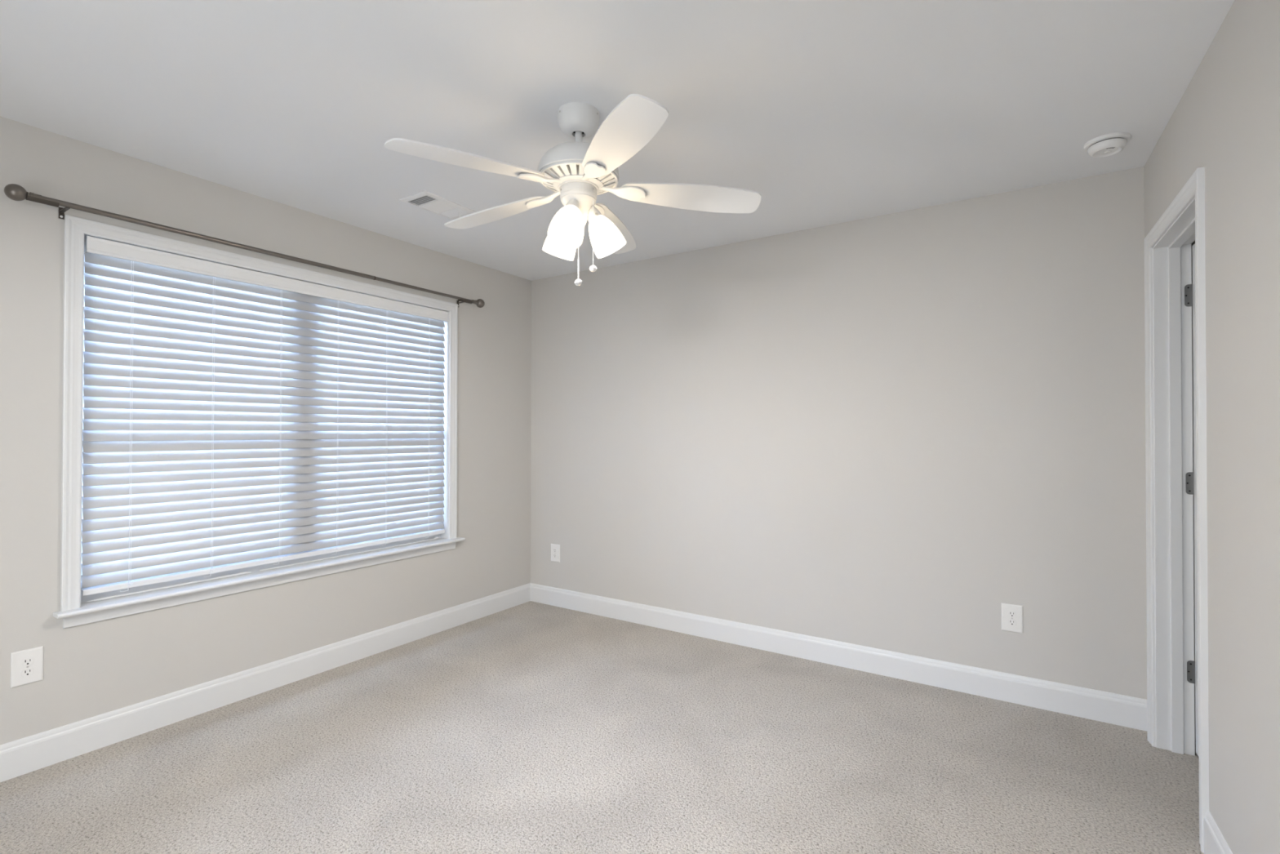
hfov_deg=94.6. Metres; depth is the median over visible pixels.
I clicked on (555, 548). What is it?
power outlet
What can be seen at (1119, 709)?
baseboard
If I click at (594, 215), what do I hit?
socket
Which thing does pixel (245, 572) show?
rail
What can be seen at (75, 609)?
window
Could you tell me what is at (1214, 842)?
baseboard
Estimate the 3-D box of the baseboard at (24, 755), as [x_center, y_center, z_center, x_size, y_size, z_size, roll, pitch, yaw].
[-1.929,1.238,2.799,0.013,0.132,4.050,0,-1,33]
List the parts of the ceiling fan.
blade, blade, lamp shade, lamp shade, rotor plate, pull chain, chain knob, pull chain, chain knob, lamp shade, blade, blade, blade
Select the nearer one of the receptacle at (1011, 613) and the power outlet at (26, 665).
the power outlet at (26, 665)
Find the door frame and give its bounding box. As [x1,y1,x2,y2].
[1144,166,1208,852]
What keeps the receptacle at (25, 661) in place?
attached to the power outlet at (26, 665)
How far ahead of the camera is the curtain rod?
2.56 m
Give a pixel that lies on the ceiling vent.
(424, 200)
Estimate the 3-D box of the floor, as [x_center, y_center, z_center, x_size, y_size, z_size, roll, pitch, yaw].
[-0.630,1.343,0.213,5.401,0.120,7.220,0,-1,33]
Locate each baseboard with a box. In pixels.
[0,582,530,782]
[530,582,1146,730]
[1203,810,1233,853]
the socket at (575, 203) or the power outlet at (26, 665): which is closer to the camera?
the socket at (575, 203)
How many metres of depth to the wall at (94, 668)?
2.65 m
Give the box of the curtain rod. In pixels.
[4,183,484,307]
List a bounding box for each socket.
[565,199,579,209]
[587,205,601,222]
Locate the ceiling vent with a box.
[399,191,476,219]
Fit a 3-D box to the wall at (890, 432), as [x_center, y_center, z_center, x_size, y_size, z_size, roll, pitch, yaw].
[1.215,0.092,3.260,4.801,2.640,0.120,0,-1,33]
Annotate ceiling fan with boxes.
[384,93,760,285]
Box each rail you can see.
[87,571,251,601]
[259,536,439,571]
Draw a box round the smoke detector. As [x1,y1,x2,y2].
[1083,132,1131,157]
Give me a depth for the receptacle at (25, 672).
2.22 m
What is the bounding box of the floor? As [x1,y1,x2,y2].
[0,600,1204,853]
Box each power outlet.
[10,645,43,688]
[551,543,559,562]
[1001,602,1022,633]
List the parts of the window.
sash, sash, frame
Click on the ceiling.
(833, 112)
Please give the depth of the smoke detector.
2.32 m
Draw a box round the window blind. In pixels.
[80,235,448,595]
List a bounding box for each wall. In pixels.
[0,116,531,744]
[530,166,1195,740]
[1143,0,1279,853]
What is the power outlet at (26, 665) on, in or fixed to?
attached to the wall at (94, 668)
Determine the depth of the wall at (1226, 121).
1.55 m
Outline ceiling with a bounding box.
[0,0,1234,280]
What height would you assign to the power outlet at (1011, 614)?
0.130 m
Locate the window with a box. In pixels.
[53,214,465,628]
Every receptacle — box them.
[21,657,34,666]
[21,667,34,676]
[1008,610,1016,617]
[1008,618,1016,625]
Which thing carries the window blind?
attached to the window
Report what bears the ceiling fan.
hanging from the ceiling
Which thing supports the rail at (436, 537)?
attached to the window
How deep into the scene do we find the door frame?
2.37 m

